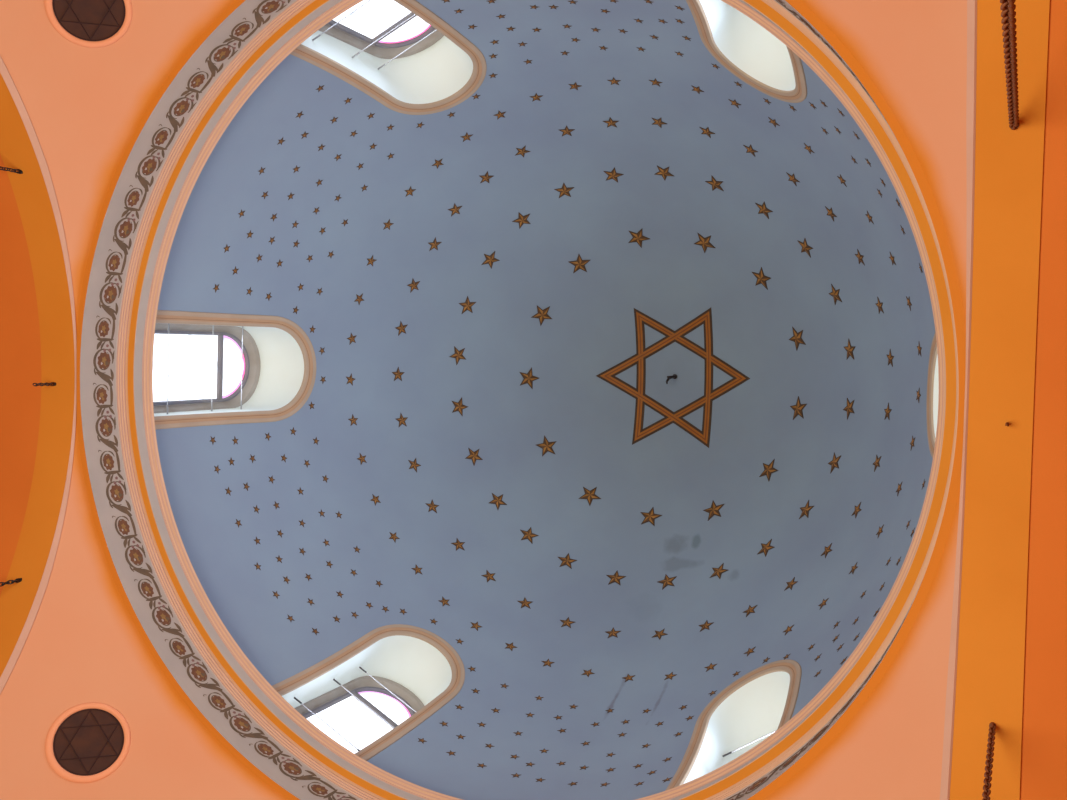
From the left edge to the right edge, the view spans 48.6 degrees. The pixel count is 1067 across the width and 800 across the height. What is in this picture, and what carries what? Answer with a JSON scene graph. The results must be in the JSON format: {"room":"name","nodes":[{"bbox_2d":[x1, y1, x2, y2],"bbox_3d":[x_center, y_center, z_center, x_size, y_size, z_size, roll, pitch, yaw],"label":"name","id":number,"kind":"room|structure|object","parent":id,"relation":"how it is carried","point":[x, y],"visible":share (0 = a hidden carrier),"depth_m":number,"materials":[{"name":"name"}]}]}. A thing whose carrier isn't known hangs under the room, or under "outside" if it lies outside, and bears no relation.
{"room":"house of worship","nodes":[
{"label":"house of worship","id":0,"kind":"room"},
{"bbox_2d":[0,154,41,594],"bbox_3d":[-13.501,-0.243,11.962,7.368,14.890,12.252,2,-87,23],"label":"wall","id":1,"kind":"structure","parent":0,"point":[20,342],"depth_m":17.45,"materials":[{"name":"orange paint"}]},
{"bbox_2d":[0,73,74,676],"bbox_3d":[-9.808,-0.105,10.426,0.636,14.890,12.252,2,-87,23],"label":"wall","id":2,"kind":"structure","parent":0,"point":[29,188],"depth_m":17.00,"materials":[{"name":"orange paint"}]},
{"bbox_2d":[0,578,21,586],"bbox_3d":[-9.134,2.725,12.443,0.055,9.551,0.064,17,-82,21],"label":"chain","id":3,"kind":"object","parent":2,"relation":"hanging from","point":[17,580],"visible":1,"depth_m":16.66,"materials":[{"name":"black metal"}]},
{"bbox_2d":[0,166,22,173],"bbox_3d":[-9.019,-3.041,12.200,0.055,9.551,0.064,17,-82,21],"label":"chain","id":4,"kind":"object","parent":2,"relation":"hanging from","point":[3,168],"visible":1,"depth_m":16.42,"materials":[{"name":"black metal"}]},
{"bbox_2d":[0,56,76,693],"bbox_3d":[-7.335,-0.282,15.418,0.092,3.724,12.270,2,-87,23],"label":"trim","id":5,"kind":"structure","parent":2,"relation":"attached to","point":[4,72],"depth_m":16.59,"materials":[{"name":"orange paint"}]},
{"bbox_2d":[32,382,55,385],"bbox_3d":[-7.098,-0.229,17.072,0.049,0.433,0.047,2,-87,23],"label":"hook","id":6,"kind":"object","parent":2,"relation":"hanging from","point":[46,383],"visible":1,"depth_m":17.09,"materials":[{"name":"black metal"}]},
{"bbox_2d":[0,0,235,331],"bbox_3d":[-4.509,-3.223,14.119,6.097,3.750,6.097,2,-87,23],"label":"wall","id":7,"kind":"structure","parent":0,"point":[84,106],"depth_m":16.16,"materials":[{"name":"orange paint"}]},
{"bbox_2d":[44,0,132,47],"bbox_3d":[-5.882,-5.199,15.618,1.098,0.852,0.728,-46,-105,18],"label":"air vent","id":8,"kind":"object","parent":7,"relation":"in","point":[85,23],"visible":1,"depth_m":15.71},
{"bbox_2d":[0,422,287,799],"bbox_3d":[-4.623,2.867,14.392,6.097,3.750,6.097,2,-87,23],"label":"pendentive","id":9,"kind":"structure","parent":0,"point":[83,644],"depth_m":16.36,"materials":[{"name":"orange paint"}]},
{"bbox_2d":[45,702,130,782],"bbox_3d":[-6.054,4.654,16.059,0.728,0.851,1.098,-46,-105,18],"label":"star medallion","id":10,"kind":"object","parent":9,"relation":"in","point":[88,742],"visible":1,"depth_m":16.05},
{"bbox_2d":[156,0,934,799],"bbox_3d":[1.093,-0.325,19.903,11.967,9.018,11.967,2,-87,23],"label":"ceiling","id":11,"kind":"structure","parent":0,"point":[671,280],"depth_m":21.01,"materials":[{"name":"blue paint"}]},
{"bbox_2d":[153,310,315,429],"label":"window","id":12,"kind":"structure","parent":11,"relation":"attached to","point":[246,368],"depth_m":20.70,"materials":[{"name":"white glass"}]},
{"bbox_2d":[346,373,354,385],"bbox_3d":[-3.428,-0.384,22.155,0.093,0.217,0.236,-2,-89,23],"label":"star","id":13,"kind":"object","parent":11,"relation":"hanging from","point":[350,379],"visible":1,"depth_m":22.14,"materials":[{"name":"paint"}]},
{"bbox_2d":[347,333,356,344],"bbox_3d":[-3.406,-1.145,22.080,0.093,0.211,0.237,10,-84,22],"label":"star","id":14,"kind":"object","parent":11,"relation":"hanging from","point":[351,338],"visible":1,"depth_m":22.07,"materials":[{"name":"paint"}]},
{"bbox_2d":[354,294,364,304],"bbox_3d":[-3.238,-1.879,22.002,0.093,0.216,0.237,21,-80,21],"label":"star","id":15,"kind":"object","parent":11,"relation":"hanging from","point":[359,299],"visible":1,"depth_m":21.99,"materials":[{"name":"paint"}]},
{"bbox_2d":[272,624,464,760],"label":"window","id":16,"kind":"structure","parent":11,"relation":"attached to","point":[367,695],"depth_m":19.88,"materials":[{"name":"white glass"}]},
{"bbox_2d":[290,0,486,114],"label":"window","id":17,"kind":"structure","parent":11,"relation":"attached to","point":[401,54],"depth_m":19.47,"materials":[{"name":"white glass"}]},
{"bbox_2d":[383,219,393,229],"bbox_3d":[-2.680,-3.218,21.673,0.092,0.214,0.237,37,-75,17],"label":"star","id":18,"kind":"object","parent":11,"relation":"hanging from","point":[388,224],"visible":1,"depth_m":21.67,"materials":[{"name":"paint"}]},
{"bbox_2d":[392,367,404,380],"bbox_3d":[-2.623,-0.506,22.866,0.153,0.266,0.284,4,-87,22],"label":"star","id":19,"kind":"object","parent":11,"relation":"hanging from","point":[397,373],"visible":1,"depth_m":22.85,"materials":[{"name":"paint"}]},
{"bbox_2d":[395,321,406,335],"bbox_3d":[-2.558,-1.379,22.775,0.145,0.254,0.299,13,-83,22],"label":"star","id":20,"kind":"object","parent":11,"relation":"hanging from","point":[401,328],"visible":1,"depth_m":22.77,"materials":[{"name":"paint"}]},
{"bbox_2d":[396,414,407,426],"bbox_3d":[-2.554,0.383,22.873,0.153,0.265,0.284,-6,-90,23],"label":"star","id":21,"kind":"object","parent":11,"relation":"hanging from","point":[401,419],"visible":1,"depth_m":22.86,"materials":[{"name":"paint"}]},
{"bbox_2d":[404,186,415,195],"bbox_3d":[-2.258,-3.788,21.486,0.094,0.222,0.233,40,-74,16],"label":"star","id":22,"kind":"object","parent":11,"relation":"hanging from","point":[410,190],"visible":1,"depth_m":21.48,"materials":[{"name":"paint"}]},
{"bbox_2d":[407,279,419,292],"bbox_3d":[-2.302,-2.183,22.659,0.155,0.264,0.281,38,-75,17],"label":"star","id":23,"kind":"object","parent":11,"relation":"hanging from","point":[413,285],"visible":1,"depth_m":22.66,"materials":[{"name":"paint"}]},
{"bbox_2d":[408,458,420,471],"bbox_3d":[-2.300,1.270,22.819,0.154,0.265,0.284,-23,-97,22],"label":"star","id":24,"kind":"object","parent":11,"relation":"hanging from","point":[414,464],"visible":1,"depth_m":22.80,"materials":[{"name":"paint"}]},
{"bbox_2d":[411,565,422,574],"bbox_3d":[-2.126,3.127,21.720,0.093,0.219,0.236,-43,-104,18],"label":"star","id":25,"kind":"object","parent":11,"relation":"hanging from","point":[417,570],"visible":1,"depth_m":21.70,"materials":[{"name":"paint"}]},
{"bbox_2d":[425,500,438,512],"bbox_3d":[-1.936,2.067,22.687,0.281,0.264,0.156,48,-72,14],"label":"star","id":26,"kind":"object","parent":11,"relation":"hanging from","point":[432,506],"visible":1,"depth_m":22.66,"materials":[{"name":"paint"}]},
{"bbox_2d":[428,237,440,250],"bbox_3d":[-1.899,-2.959,22.491,0.147,0.260,0.298,33,-76,18],"label":"star","id":27,"kind":"object","parent":11,"relation":"hanging from","point":[434,244],"visible":1,"depth_m":22.49,"materials":[{"name":"paint"}]},
{"bbox_2d":[432,158,443,168],"bbox_3d":[-1.714,-4.276,21.305,0.098,0.222,0.225,46,-73,15],"label":"star","id":28,"kind":"object","parent":11,"relation":"hanging from","point":[437,163],"visible":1,"depth_m":21.30,"materials":[{"name":"paint"}]},
{"bbox_2d":[448,203,461,215],"bbox_3d":[-1.472,-3.574,22.248,0.297,0.263,0.146,-44,-104,18],"label":"star","id":29,"kind":"object","parent":11,"relation":"hanging from","point":[455,209],"visible":1,"depth_m":22.23,"materials":[{"name":"paint"}]},
{"bbox_2d":[450,346,465,364],"bbox_3d":[-1.503,-0.875,23.571,0.251,0.310,0.369,15,-82,22],"label":"star","id":30,"kind":"object","parent":11,"relation":"hanging from","point":[457,355],"visible":1,"depth_m":23.56,"materials":[{"name":"paint"}]},
{"bbox_2d":[451,539,464,550],"bbox_3d":[-1.414,2.761,22.498,0.147,0.262,0.297,-41,-103,19],"label":"star","id":31,"kind":"object","parent":11,"relation":"hanging from","point":[458,544],"visible":1,"depth_m":22.48,"materials":[{"name":"paint"}]},
{"bbox_2d":[452,398,467,415],"bbox_3d":[-1.469,0.140,23.606,0.239,0.306,0.387,-4,-90,23],"label":"star","id":32,"kind":"object","parent":11,"relation":"hanging from","point":[459,406],"visible":1,"depth_m":23.59,"materials":[{"name":"paint"}]},
{"bbox_2d":[459,296,475,313],"bbox_3d":[-1.328,-1.875,23.415,0.237,0.299,0.388,23,-79,20],"label":"star","id":33,"kind":"object","parent":11,"relation":"hanging from","point":[467,304],"visible":1,"depth_m":23.41,"materials":[{"name":"paint"}]},
{"bbox_2d":[465,448,482,464],"bbox_3d":[-1.203,1.121,23.534,0.240,0.303,0.388,-22,-96,22],"label":"star","id":34,"kind":"object","parent":11,"relation":"hanging from","point":[473,455],"visible":1,"depth_m":23.52,"materials":[{"name":"paint"}]},
{"bbox_2d":[480,171,492,183],"bbox_3d":[-0.894,-4.127,21.977,0.284,0.266,0.152,-42,-103,19],"label":"star","id":35,"kind":"object","parent":11,"relation":"hanging from","point":[486,177],"visible":1,"depth_m":21.96,"materials":[{"name":"paint"}]},
{"bbox_2d":[481,570,495,581],"bbox_3d":[-0.822,3.340,22.261,0.281,0.264,0.155,25,-79,20],"label":"star","id":36,"kind":"object","parent":11,"relation":"hanging from","point":[487,575],"visible":1,"depth_m":22.24,"materials":[{"name":"paint"}]},
{"bbox_2d":[482,251,499,268],"bbox_3d":[-0.837,-2.771,23.192,0.250,0.311,0.368,31,-77,19],"label":"star","id":37,"kind":"object","parent":11,"relation":"hanging from","point":[490,259],"visible":1,"depth_m":23.18,"materials":[{"name":"paint"}]},
{"bbox_2d":[489,493,506,509],"bbox_3d":[-0.719,1.984,23.355,0.250,0.311,0.369,-41,-103,19],"label":"star","id":38,"kind":"object","parent":11,"relation":"hanging from","point":[497,501],"visible":1,"depth_m":23.34,"materials":[{"name":"paint"}]},
{"bbox_2d":[494,111,505,119],"bbox_3d":[-0.577,-5.024,20.770,0.226,0.222,0.097,-18,-95,22],"label":"star","id":39,"kind":"object","parent":11,"relation":"hanging from","point":[499,114],"visible":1,"depth_m":20.76,"materials":[{"name":"paint"}]},
{"bbox_2d":[512,213,529,228],"bbox_3d":[-0.204,-3.503,22.878,0.369,0.313,0.248,-33,-100,20],"label":"star","id":40,"kind":"object","parent":11,"relation":"hanging from","point":[521,220],"visible":1,"depth_m":22.86,"materials":[{"name":"paint"}]},
{"bbox_2d":[515,145,530,156],"bbox_3d":[-0.221,-4.550,21.665,0.284,0.266,0.152,-19,-95,22],"label":"star","id":41,"kind":"object","parent":11,"relation":"hanging from","point":[522,151],"visible":1,"depth_m":21.65,"materials":[{"name":"paint"}]},
{"bbox_2d":[518,598,531,608],"bbox_3d":[-0.162,3.790,21.953,0.299,0.255,0.145,27,-78,20],"label":"star","id":42,"kind":"object","parent":11,"relation":"hanging from","point":[524,602],"visible":1,"depth_m":21.95,"materials":[{"name":"paint"}]},
{"bbox_2d":[520,368,538,388],"bbox_3d":[-0.077,-0.443,24.190,0.351,0.278,0.457,-1,-88,23],"label":"star","id":43,"kind":"object","parent":11,"relation":"hanging from","point":[529,378],"visible":1,"depth_m":24.17,"materials":[{"name":"paint"}]},
{"bbox_2d":[521,527,538,542],"bbox_3d":[-0.111,2.652,23.109,0.386,0.308,0.240,45,-73,15],"label":"star","id":44,"kind":"object","parent":11,"relation":"hanging from","point":[529,535],"visible":1,"depth_m":23.10,"materials":[{"name":"paint"}]},
{"bbox_2d":[531,306,551,325],"bbox_3d":[0.198,-1.726,24.026,0.351,0.277,0.456,30,-77,19],"label":"star","id":45,"kind":"object","parent":11,"relation":"hanging from","point":[542,314],"visible":1,"depth_m":24.00,"materials":[{"name":"paint"}]},
{"bbox_2d":[536,435,556,455],"bbox_3d":[0.291,0.939,24.089,0.351,0.278,0.457,-34,-101,20],"label":"star","id":46,"kind":"object","parent":11,"relation":"hanging from","point":[546,446],"visible":1,"depth_m":24.06,"materials":[{"name":"paint"}]},
{"bbox_2d":[554,183,573,197],"bbox_3d":[0.604,-3.984,22.533,0.386,0.310,0.237,-30,-99,21],"label":"star","id":47,"kind":"object","parent":11,"relation":"hanging from","point":[564,190],"visible":1,"depth_m":22.50,"materials":[{"name":"paint"}]},
{"bbox_2d":[559,125,574,135],"bbox_3d":[0.611,-4.845,21.315,0.295,0.265,0.147,-20,-96,22],"label":"star","id":48,"kind":"object","parent":11,"relation":"hanging from","point":[566,130],"visible":1,"depth_m":21.29,"materials":[{"name":"paint"}]},
{"bbox_2d":[558,553,576,568],"bbox_3d":[0.629,3.106,22.823,0.369,0.311,0.250,20,-81,21],"label":"star","id":49,"kind":"object","parent":11,"relation":"hanging from","point":[567,561],"visible":1,"depth_m":22.81,"materials":[{"name":"paint"}]},
{"bbox_2d":[560,617,574,627],"bbox_3d":[0.605,4.084,21.650,0.284,0.266,0.152,22,-80,21],"label":"star","id":50,"kind":"object","parent":11,"relation":"hanging from","point":[567,621],"visible":1,"depth_m":21.64,"materials":[{"name":"paint"}]},
{"bbox_2d":[569,82,580,89],"bbox_3d":[0.713,-5.364,20.205,0.237,0.217,0.092,-8,-91,23],"label":"star","id":51,"kind":"object","parent":11,"relation":"hanging from","point":[574,85],"visible":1,"depth_m":20.18,"materials":[{"name":"paint"}]},
{"bbox_2d":[569,254,589,272],"bbox_3d":[0.939,-2.707,23.653,0.457,0.281,0.349,-37,-102,20],"label":"star","id":52,"kind":"object","parent":11,"relation":"hanging from","point":[579,263],"visible":1,"depth_m":23.62,"materials":[{"name":"paint"}]},
{"bbox_2d":[579,487,600,504],"bbox_3d":[1.148,1.903,23.750,0.456,0.278,0.350,33,-76,18],"label":"star","id":53,"kind":"object","parent":11,"relation":"hanging from","point":[589,495],"visible":1,"depth_m":23.72,"materials":[{"name":"paint"}]},
{"bbox_2d":[603,118,618,127],"bbox_3d":[1.387,-4.944,21.017,0.296,0.263,0.147,3,-87,23],"label":"star","id":54,"kind":"object","parent":11,"relation":"hanging from","point":[610,122],"visible":1,"depth_m":21.01,"materials":[{"name":"paint"}]},
{"bbox_2d":[606,627,620,637],"bbox_3d":[1.422,4.212,21.322,0.284,0.266,0.153,10,-84,22],"label":"star","id":55,"kind":"object","parent":11,"relation":"hanging from","point":[612,632],"visible":1,"depth_m":21.30,"materials":[{"name":"paint"}]},
{"bbox_2d":[604,167,623,181],"bbox_3d":[1.508,-4.214,22.185,0.386,0.307,0.239,-14,-93,23],"label":"star","id":56,"kind":"object","parent":11,"relation":"hanging from","point":[613,175],"visible":1,"depth_m":22.15,"materials":[{"name":"paint"}]},
{"bbox_2d":[606,571,625,585],"bbox_3d":[1.560,3.379,22.460,0.385,0.308,0.240,2,-87,23],"label":"star","id":57,"kind":"object","parent":11,"relation":"hanging from","point":[616,578],"visible":1,"depth_m":22.43,"materials":[{"name":"paint"}]},
{"bbox_2d":[629,229,649,247],"bbox_3d":[2.062,-3.167,23.181,0.457,0.280,0.350,-7,-91,23],"label":"star","id":58,"kind":"object","parent":11,"relation":"hanging from","point":[638,237],"visible":1,"depth_m":23.14,"materials":[{"name":"paint"}]},
{"bbox_2d":[640,507,661,525],"bbox_3d":[2.310,2.288,23.286,0.457,0.280,0.351,6,-86,22],"label":"star","id":59,"kind":"object","parent":11,"relation":"hanging from","point":[650,517],"visible":1,"depth_m":23.25,"materials":[{"name":"paint"}]},
{"bbox_2d":[652,118,666,127],"bbox_3d":[2.204,-4.865,20.719,0.297,0.261,0.148,5,-86,22],"label":"star","id":60,"kind":"object","parent":11,"relation":"hanging from","point":[658,122],"visible":1,"depth_m":20.69,"materials":[{"name":"paint"}]},
{"bbox_2d":[652,628,667,639],"bbox_3d":[2.250,4.170,20.979,0.296,0.264,0.147,-15,-94,22],"label":"star","id":61,"kind":"object","parent":11,"relation":"hanging from","point":[658,634],"visible":1,"depth_m":20.97,"materials":[{"name":"paint"}]},
{"bbox_2d":[654,166,673,179],"bbox_3d":[2.415,-4.192,21.845,0.388,0.300,0.239,10,-84,22],"label":"star","id":62,"kind":"object","parent":11,"relation":"hanging from","point":[664,172],"visible":1,"depth_m":21.81,"materials":[{"name":"paint"}]},
{"bbox_2d":[658,575,676,589],"bbox_3d":[2.484,3.399,22.078,0.369,0.311,0.250,-4,-90,23],"label":"star","id":63,"kind":"object","parent":11,"relation":"hanging from","point":[667,581],"visible":1,"depth_m":22.05,"materials":[{"name":"paint"}]},
{"bbox_2d":[596,308,749,447],"bbox_3d":[2.813,-0.463,23.847,3.257,0.324,2.829,2,-87,23],"label":"star","id":64,"kind":"object","parent":11,"relation":"hanging from","point":[642,353],"visible":1,"depth_m":23.95,"materials":[{"name":"orange paint"}]},
{"bbox_2d":[694,233,714,252],"bbox_3d":[3.289,-3.004,22.682,0.456,0.287,0.352,15,-82,21],"label":"star","id":65,"kind":"object","parent":11,"relation":"hanging from","point":[704,242],"visible":1,"depth_m":22.64,"materials":[{"name":"paint"}]},
{"bbox_2d":[698,620,713,631],"bbox_3d":[3.022,3.947,20.679,0.298,0.260,0.146,-17,-95,22],"label":"star","id":66,"kind":"object","parent":11,"relation":"hanging from","point":[706,624],"visible":1,"depth_m":20.65,"materials":[{"name":"paint"}]},
{"bbox_2d":[700,127,714,137],"bbox_3d":[3.011,-4.627,20.408,0.281,0.263,0.157,9,-85,22],"label":"star","id":67,"kind":"object","parent":11,"relation":"hanging from","point":[706,131],"visible":1,"depth_m":20.39,"materials":[{"name":"paint"}]},
{"bbox_2d":[703,501,723,520],"bbox_3d":[3.478,2.108,22.754,0.456,0.288,0.349,-20,-96,22],"label":"star","id":68,"kind":"object","parent":11,"relation":"hanging from","point":[714,510],"visible":1,"depth_m":22.71,"materials":[{"name":"paint"}]},
{"bbox_2d":[705,176,723,190],"bbox_3d":[3.296,-3.942,21.508,0.368,0.308,0.253,15,-82,21],"label":"star","id":69,"kind":"object","parent":11,"relation":"hanging from","point":[715,184],"visible":1,"depth_m":21.48,"materials":[{"name":"paint"}]},
{"bbox_2d":[710,563,727,578],"bbox_3d":[3.404,3.160,21.658,0.388,0.302,0.238,-27,-98,21],"label":"star","id":70,"kind":"object","parent":11,"relation":"hanging from","point":[717,571],"visible":1,"depth_m":21.66,"materials":[{"name":"paint"}]},
{"bbox_2d":[665,659,801,790],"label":"window","id":71,"kind":"structure","parent":11,"relation":"attached to","point":[760,702],"depth_m":18.16,"materials":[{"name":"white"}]},
{"bbox_2d":[686,0,806,102],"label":"window","id":72,"kind":"structure","parent":11,"relation":"attached to","point":[746,49],"depth_m":17.85,"materials":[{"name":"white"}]},
{"bbox_2d":[743,605,756,616],"bbox_3d":[3.732,3.615,20.334,0.299,0.254,0.144,-32,-100,21],"label":"star","id":73,"kind":"object","parent":11,"relation":"hanging from","point":[750,609],"visible":1,"depth_m":20.30,"materials":[{"name":"paint"}]},
{"bbox_2d":[743,145,757,155],"bbox_3d":[3.706,-4.274,20.145,0.299,0.257,0.148,31,-77,19],"label":"star","id":74,"kind":"object","parent":11,"relation":"hanging from","point":[750,149],"visible":1,"depth_m":20.15,"materials":[{"name":"paint"}]},
{"bbox_2d":[752,267,770,289],"bbox_3d":[4.293,-2.281,22.286,0.350,0.281,0.457,-43,-104,18],"label":"star","id":75,"kind":"object","parent":11,"relation":"hanging from","point":[761,278],"visible":1,"depth_m":22.25,"materials":[{"name":"paint"}]},
{"bbox_2d":[755,201,772,218],"bbox_3d":[4.118,-3.425,21.190,0.368,0.308,0.254,47,-72,14],"label":"star","id":76,"kind":"object","parent":11,"relation":"hanging from","point":[763,209],"visible":1,"depth_m":21.18,"materials":[{"name":"paint"}]},
{"bbox_2d":[757,539,773,556],"bbox_3d":[4.182,2.684,21.304,0.369,0.312,0.248,-40,-103,19],"label":"star","id":77,"kind":"object","parent":11,"relation":"hanging from","point":[765,547],"visible":1,"depth_m":21.29,"materials":[{"name":"paint"}]},
{"bbox_2d":[759,459,778,480],"bbox_3d":[4.440,1.313,22.326,0.348,0.282,0.457,42,-74,16],"label":"star","id":78,"kind":"object","parent":11,"relation":"hanging from","point":[768,469],"visible":1,"depth_m":22.29,"materials":[{"name":"paint"}]},
{"bbox_2d":[784,577,797,590],"bbox_3d":[4.369,3.138,20.033,0.297,0.262,0.146,-39,-102,19],"label":"star","id":79,"kind":"object","parent":11,"relation":"hanging from","point":[790,584],"visible":1,"depth_m":20.03,"materials":[{"name":"paint"}]},
{"bbox_2d":[786,172,798,185],"bbox_3d":[4.376,-3.739,19.910,0.298,0.259,0.149,40,-74,16],"label":"star","id":80,"kind":"object","parent":11,"relation":"hanging from","point":[792,178],"visible":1,"depth_m":19.91,"materials":[{"name":"paint"}]},
{"bbox_2d":[789,327,805,350],"bbox_3d":[4.906,-1.151,22.026,0.348,0.290,0.456,-10,-92,23],"label":"star","id":81,"kind":"object","parent":11,"relation":"hanging from","point":[796,338],"visible":1,"depth_m":22.00,"materials":[{"name":"paint"}]},
{"bbox_2d":[790,396,806,419],"bbox_3d":[4.939,0.161,22.078,0.348,0.282,0.457,14,-83,22],"label":"star","id":82,"kind":"object","parent":11,"relation":"hanging from","point":[798,407],"visible":1,"depth_m":22.04,"materials":[{"name":"paint"}]},
{"bbox_2d":[798,239,812,257],"bbox_3d":[4.812,-2.696,20.913,0.239,0.297,0.388,-39,-102,19],"label":"star","id":83,"kind":"object","parent":11,"relation":"hanging from","point":[805,248],"visible":1,"depth_m":20.88,"materials":[{"name":"paint"}]},
{"bbox_2d":[799,500,813,518],"bbox_3d":[4.837,1.975,21.010,0.249,0.312,0.369,37,-75,17],"label":"star","id":84,"kind":"object","parent":11,"relation":"hanging from","point":[805,510],"visible":1,"depth_m":20.99,"materials":[{"name":"paint"}]},
{"bbox_2d":[821,543,831,557],"bbox_3d":[4.917,2.518,19.780,0.144,0.255,0.299,41,-74,16],"label":"star","id":85,"kind":"object","parent":11,"relation":"hanging from","point":[827,549],"visible":1,"depth_m":19.75,"materials":[{"name":"paint"}]},
{"bbox_2d":[825,206,836,220],"bbox_3d":[4.933,-3.112,19.617,0.153,0.266,0.284,-39,-103,19],"label":"star","id":86,"kind":"object","parent":11,"relation":"hanging from","point":[830,212],"visible":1,"depth_m":19.61,"materials":[{"name":"paint"}]},
{"bbox_2d":[828,453,840,473],"bbox_3d":[5.290,1.122,20.789,0.251,0.310,0.367,14,-83,22],"label":"star","id":87,"kind":"object","parent":11,"relation":"hanging from","point":[834,463],"visible":1,"depth_m":20.77,"materials":[{"name":"paint"}]},
{"bbox_2d":[829,284,841,304],"bbox_3d":[5.279,-1.864,20.685,0.250,0.311,0.368,-15,-94,22],"label":"star","id":88,"kind":"object","parent":11,"relation":"hanging from","point":[835,293],"visible":1,"depth_m":20.66,"materials":[{"name":"paint"}]},
{"bbox_2d":[843,398,853,419],"bbox_3d":[5.531,0.161,20.682,0.250,0.311,0.369,12,-83,22],"label":"star","id":89,"kind":"object","parent":11,"relation":"hanging from","point":[848,408],"visible":1,"depth_m":20.66,"materials":[{"name":"paint"}]},
{"bbox_2d":[844,339,854,358],"bbox_3d":[5.523,-0.890,20.637,0.251,0.310,0.368,1,-88,23],"label":"star","id":90,"kind":"object","parent":11,"relation":"hanging from","point":[849,348],"visible":1,"depth_m":20.61,"materials":[{"name":"paint"}]},
{"bbox_2d":[851,502,860,517],"bbox_3d":[5.347,1.812,19.519,0.144,0.266,0.296,35,-75,18],"label":"star","id":91,"kind":"object","parent":11,"relation":"hanging from","point":[857,508],"visible":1,"depth_m":19.49,"materials":[{"name":"paint"}]},
{"bbox_2d":[855,249,864,265],"bbox_3d":[5.381,-2.343,19.429,0.146,0.261,0.298,-24,-97,22],"label":"star","id":92,"kind":"object","parent":11,"relation":"hanging from","point":[860,257],"visible":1,"depth_m":19.41,"materials":[{"name":"paint"}]},
{"bbox_2d":[873,455,880,471],"bbox_3d":[5.633,1.045,19.391,0.152,0.266,0.282,8,-85,22],"label":"star","id":93,"kind":"object","parent":11,"relation":"hanging from","point":[876,463],"visible":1,"depth_m":19.37,"materials":[{"name":"paint"}]},
{"bbox_2d":[876,297,883,312],"bbox_3d":[5.667,-1.548,19.307,0.146,0.265,0.296,-22,-96,22],"label":"star","id":94,"kind":"object","parent":11,"relation":"hanging from","point":[879,305],"visible":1,"depth_m":19.30,"materials":[{"name":"paint"}]},
{"bbox_2d":[884,403,891,419],"bbox_3d":[5.802,0.183,19.316,0.152,0.266,0.283,-1,-89,23],"label":"star","id":95,"kind":"object","parent":11,"relation":"hanging from","point":[887,411],"visible":1,"depth_m":19.30,"materials":[{"name":"paint"}]},
{"bbox_2d":[887,350,893,366],"bbox_3d":[5.816,-0.684,19.221,0.144,0.265,0.296,-9,-92,23],"label":"star","id":96,"kind":"object","parent":11,"relation":"hanging from","point":[890,357],"visible":1,"depth_m":19.20,"materials":[{"name":"paint"}]},
{"bbox_2d":[926,332,938,457],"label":"window","id":97,"kind":"structure","parent":11,"relation":"attached to","point":[933,376],"depth_m":17.16,"materials":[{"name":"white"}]},
{"bbox_2d":[764,482,960,799],"bbox_3d":[1.003,3.078,12.052,6.097,3.750,6.097,2,-87,23],"label":"wall","id":98,"kind":"structure","parent":0,"point":[891,748],"depth_m":12.54,"materials":[{"name":"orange paint"}]},
{"bbox_2d":[800,0,966,328],"bbox_3d":[1.118,-3.013,11.779,6.097,3.750,6.097,2,-87,23],"label":"wall","id":99,"kind":"structure","parent":0,"point":[914,52],"depth_m":12.26,"materials":[{"name":"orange paint"}]},
{"bbox_2d":[76,0,965,799],"bbox_3d":[-0.897,-0.148,15.136,12.198,0.726,12.198,2,-87,23],"label":"frieze","id":100,"kind":"object","parent":99,"relation":"attached to","point":[143,158],"visible":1,"depth_m":16.80,"materials":[{"name":"paint"}]},
{"bbox_2d":[115,0,958,799],"bbox_3d":[-0.663,-0.169,15.697,12.000,0.498,12.000,2,-87,23],"label":"crown molding","id":101,"kind":"structure","parent":99,"relation":"attached to","point":[178,175],"depth_m":16.80,"materials":[{"name":"paint"}]},
{"bbox_2d":[949,0,1049,799],"bbox_3d":[2.029,0.338,5.503,0.636,14.890,12.252,2,-87,23],"label":"arch","id":102,"kind":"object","parent":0,"point":[1008,162],"depth_m":12.06,"materials":[{"name":"orange paint"}]},
{"bbox_2d":[940,0,976,799],"bbox_3d":[3.837,0.136,10.771,0.092,3.724,12.270,2,-87,23],"label":"trim","id":103,"kind":"structure","parent":102,"relation":"attached to","point":[971,4],"depth_m":12.06,"materials":[{"name":"orange paint"}]},
{"bbox_2d":[982,722,995,799],"bbox_3d":[2.748,3.409,7.383,0.068,9.552,0.079,17,-82,21],"label":"hanging chain","id":104,"kind":"object","parent":102,"relation":"hanging from","point":[992,726],"visible":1,"depth_m":10.65,"materials":[{"name":"brown metal"}]},
{"bbox_2d":[1000,0,1018,129],"bbox_3d":[2.913,-2.547,7.259,0.090,9.556,0.105,17,-82,21],"label":"hanging chain","id":105,"kind":"object","parent":102,"relation":"hanging from","point":[1007,7],"visible":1,"depth_m":8.93,"materials":[{"name":"brown metal"}]},
{"bbox_2d":[1020,0,1066,799],"bbox_3d":[5.722,0.476,3.967,7.368,14.890,12.252,2,-87,23],"label":"wall","id":106,"kind":"structure","parent":0,"point":[1043,773],"depth_m":11.94,"materials":[{"name":"orange paint"}]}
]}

